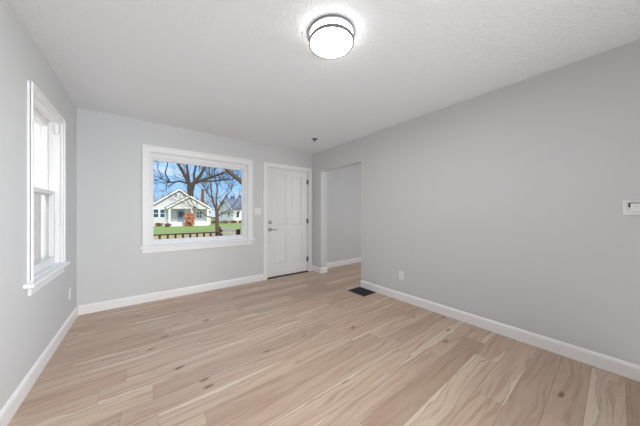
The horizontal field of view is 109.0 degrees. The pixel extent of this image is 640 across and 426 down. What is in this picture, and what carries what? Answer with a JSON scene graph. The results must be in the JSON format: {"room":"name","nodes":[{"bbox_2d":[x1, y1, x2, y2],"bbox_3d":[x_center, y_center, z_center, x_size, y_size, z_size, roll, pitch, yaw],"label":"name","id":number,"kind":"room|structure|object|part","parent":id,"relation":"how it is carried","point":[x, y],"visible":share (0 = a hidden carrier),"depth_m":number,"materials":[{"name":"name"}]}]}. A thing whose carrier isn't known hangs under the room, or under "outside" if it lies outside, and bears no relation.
{"room":"empty living room","nodes":[
{"label":"empty living room","id":0,"kind":"room"},
{"bbox_2d":[0,0,76,409],"bbox_3d":[-1.007,-0.025,0.151,0.160,2.440,6.270,0,0,-38],"label":"wall","id":1,"kind":"structure","parent":0,"point":[28,324],"depth_m":1.47,"materials":[{"name":"grey paint"}]},
{"bbox_2d":[0,306,77,425],"bbox_3d":[-0.938,1.139,0.205,0.015,0.111,6.270,0,0,-38],"label":"baseboard","id":2,"kind":"structure","parent":1,"relation":"attached to","point":[9,409],"depth_m":1.59,"materials":[{"name":"white paint"}]},
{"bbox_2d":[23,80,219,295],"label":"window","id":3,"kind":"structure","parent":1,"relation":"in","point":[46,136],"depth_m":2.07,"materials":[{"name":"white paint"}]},
{"bbox_3d":[-2.297,-0.506,1.815,0.034,0.672,0.714,0,0,-38],"label":"sash","id":4,"kind":"part","parent":3,"relation":"part of","materials":[{"name":"white plastic"}]},
{"bbox_3d":[-2.266,0.129,1.838,0.032,0.667,0.714,0,0,-38],"label":"sash","id":5,"kind":"part","parent":3,"relation":"part of","materials":[{"name":"white plastic"}]},
{"bbox_3d":[-2.225,0.483,1.861,0.100,0.027,0.935,0,0,-38],"label":"sill","id":6,"kind":"part","parent":3,"relation":"part of","materials":[{"name":"white paint"}]},
{"bbox_3d":[-3.670,0.897,4.747,2.990,0.896,0.040,0,0,-38],"label":"porch railing","id":7,"kind":"part","parent":3,"relation":"part of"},
{"bbox_3d":[-3.670,0.461,4.747,2.990,0.024,0.040,0,0,-38],"label":"rail","id":8,"kind":"part","parent":3,"relation":"part of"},
{"bbox_2d":[77,108,360,305],"bbox_3d":[-0.788,-0.025,4.381,5.675,2.440,0.160,0,0,-38],"label":"wall","id":9,"kind":"structure","parent":0,"point":[111,265],"depth_m":3.04,"materials":[{"name":"grey paint"}]},
{"bbox_2d":[78,265,312,314],"bbox_3d":[-1.493,1.139,3.727,3.410,0.111,0.015,0,0,-38],"label":"baseboard","id":10,"kind":"structure","parent":9,"relation":"attached to","point":[133,300],"depth_m":3.17,"materials":[{"name":"white paint"}]},
{"bbox_2d":[139,144,254,253],"bbox_3d":[-1.815,-0.196,3.560,1.580,1.462,0.205,0,0,-38],"label":"window","id":11,"kind":"structure","parent":9,"relation":"in","point":[157,153],"depth_m":3.44,"materials":[{"name":"white paint"}]},
{"bbox_3d":[-1.797,0.456,3.536,1.580,0.034,0.145,0,0,-38],"label":"sill","id":12,"kind":"part","parent":11,"relation":"part of","materials":[{"name":"white paint"}]},
{"bbox_3d":[-1.837,-0.188,3.582,1.281,1.170,0.045,0,0,-38],"label":"sash","id":13,"kind":"part","parent":11,"relation":"part of","materials":[{"name":"white plastic"}]},
{"bbox_3d":[-1.829,-0.200,3.587,1.339,1.277,0.085,0,0,-38],"label":"frame","id":14,"kind":"part","parent":11,"relation":"part of","materials":[{"name":"white plastic"}]},
{"bbox_2d":[254,208,260,214],"bbox_3d":[-1.104,-0.037,4.031,0.124,0.116,0.010,0,0,-38],"label":"light switch","id":15,"kind":"object","parent":9,"relation":"attached to","point":[257,211],"visible":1,"depth_m":4.03,"materials":[{"name":"white plastic"}]},
{"bbox_2d":[263,162,311,279],"bbox_3d":[-0.640,0.134,4.467,1.062,2.122,0.205,0,0,-38],"label":"door","id":16,"kind":"structure","parent":9,"relation":"in","point":[287,189],"depth_m":4.41,"materials":[{"name":"white paint"}]},
{"bbox_2d":[7,262,639,425],"bbox_3d":[1.218,1.255,1.780,5.675,0.120,6.410,0,0,-38],"label":"floor","id":17,"kind":"structure","parent":0,"point":[301,349],"depth_m":1.77,"materials":[{"name":"brown wood"}]},
{"bbox_2d":[348,287,375,295],"bbox_3d":[0.637,1.191,3.498,0.276,0.008,0.330,0,0,-38],"label":"floor vent","id":18,"kind":"object","parent":17,"relation":"in","point":[361,291],"visible":1,"depth_m":3.48,"materials":[{"name":"black metal"}]},
{"bbox_2d":[9,0,639,153],"bbox_3d":[1.170,-1.305,1.844,5.675,0.120,6.570,0,0,-38],"label":"ceiling","id":19,"kind":"structure","parent":0,"point":[247,70],"depth_m":1.80,"materials":[{"name":"white paint"}]},
{"bbox_2d":[308,14,354,59],"bbox_3d":[0.078,-1.209,1.585,0.322,0.070,0.322,0,0,-38],"label":"ceiling light","id":20,"kind":"object","parent":19,"relation":"attached to","point":[331,37],"visible":1,"depth_m":1.53,"materials":[{"name":"white glass"}]},
{"bbox_2d":[313,39,639,364],"bbox_3d":[1.823,-0.025,2.335,0.140,2.440,6.270,0,0,-38],"label":"wall","id":21,"kind":"structure","parent":0,"point":[503,205],"depth_m":2.13,"materials":[{"name":"grey paint"}]},
{"bbox_2d":[399,271,403,279],"bbox_3d":[1.113,0.850,3.133,0.008,0.116,0.072,0,0,-38],"label":"wall outlet","id":22,"kind":"object","parent":21,"relation":"attached to","point":[401,273],"visible":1,"depth_m":3.13,"materials":[{"name":"white plastic"}]},
{"bbox_2d":[313,257,639,381],"bbox_3d":[2.533,1.139,2.884,1.965,0.111,6.270,0,0,-38],"label":"baseboard","id":23,"kind":"structure","parent":21,"relation":"attached to","point":[611,364],"depth_m":2.16,"materials":[{"name":"white paint"}]},
{"bbox_2d":[622,200,639,214],"bbox_3d":[2.278,-0.043,1.608,0.028,0.108,0.182,0,0,-38],"label":"thermostat","id":24,"kind":"object","parent":21,"relation":"attached to","point":[629,207],"visible":1,"depth_m":1.65,"materials":[{"name":"white plastic"}]},
{"label":"outside","id":25,"kind":"structure","parent":0,"visible":0},
{"bbox_2d":[153,218,241,239],"bbox_3d":[-22.976,1.905,54.320,150.000,0.300,105.920,0,0,-38],"label":"lawn","id":26,"kind":"structure","parent":25,"point":[205,228],"depth_m":23.59,"materials":[{"name":"green plant"}]},
{"bbox_2d":[153,188,212,225],"bbox_3d":[-22.171,-1.150,35.438,9.300,5.810,10.400,0,0,-38],"label":"house","id":27,"kind":"structure","parent":26,"relation":"on","point":[164,212],"depth_m":32.95,"materials":[{"name":"grey"}]},
{"bbox_3d":[-22.468,-0.025,32.549,0.520,1.120,0.030,0,0,-38],"label":"pane","id":28,"kind":"part","parent":27,"relation":"part of","materials":[{"name":"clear glass"}]},
{"bbox_3d":[-20.489,0.545,31.064,0.220,2.420,0.220,0,0,-38],"label":"porch post","id":29,"kind":"part","parent":27,"relation":"part of","materials":[{"name":"white wood"}]},
{"bbox_3d":[-20.696,0.395,33.886,0.800,1.840,0.100,0,0,-38],"label":"door","id":30,"kind":"part","parent":27,"relation":"part of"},
{"bbox_2d":[183,212,194,225],"bbox_3d":[-17.850,0.704,31.167,1.465,2.282,1.530,0,0,-38],"label":"shrub","id":31,"kind":"object","parent":26,"relation":"on","point":[190,218],"visible":0.94,"depth_m":30.99,"materials":[{"name":"orange plant"}]},
{"bbox_2d":[153,161,241,196],"bbox_3d":[-22.957,-7.966,45.166,22.839,19.470,6.811,0,0,-21],"label":"bare tree","id":32,"kind":"object","parent":26,"relation":"on","point":[188,182],"visible":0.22,"depth_m":43.67,"materials":[{"name":"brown plant"}]},
{"bbox_2d":[165,166,241,235],"bbox_3d":[-7.736,-2.074,16.570,5.201,7.676,3.074,0,0,-9],"label":"bare tree","id":33,"kind":"object","parent":26,"relation":"on","point":[216,208],"visible":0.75,"depth_m":16.69,"materials":[{"name":"brown plant"}]},
{"bbox_2d":[195,190,219,207],"bbox_3d":[-26.751,-2.498,54.081,6.146,8.533,3.734,0,0,-38],"label":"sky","id":34,"kind":"structure","parent":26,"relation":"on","point":[209,190],"depth_m":54.39,"materials":[{"name":"blue"}]},
{"bbox_2d":[198,166,241,184],"bbox_3d":[-4.523,-2.244,11.922,6.766,8.008,2.019,0,0,-38],"label":"bare tree","id":35,"kind":"object","parent":26,"relation":"on","point":[228,171],"visible":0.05,"depth_m":11.66,"materials":[{"name":"brown plant"}]},
{"bbox_2d":[218,198,241,222],"bbox_3d":[-15.175,-0.690,49.558,6.600,4.890,11.660,0,0,42],"label":"house","id":36,"kind":"structure","parent":26,"relation":"on","point":[226,206],"depth_m":44.93,"materials":[{"name":"white"}]},
{"bbox_3d":[-2.474,1.580,4.596,4.800,0.350,1.800,0,0,-38],"label":"foundation","id":37,"kind":"object","parent":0,"visible":0},
{"bbox_3d":[-2.443,1.375,4.557,4.900,0.060,2.100,0,0,-38],"label":"porch deck","id":38,"kind":"object","parent":37,"relation":"on","visible":0},
{"bbox_2d":[219,227,239,235],"bbox_3d":[-2.077,0.834,5.187,0.070,1.022,1.390,0,0,-38],"label":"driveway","id":39,"kind":"structure","parent":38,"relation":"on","point":[221,229],"depth_m":5.20,"materials":[{"name":"grey concrete"}]}
]}

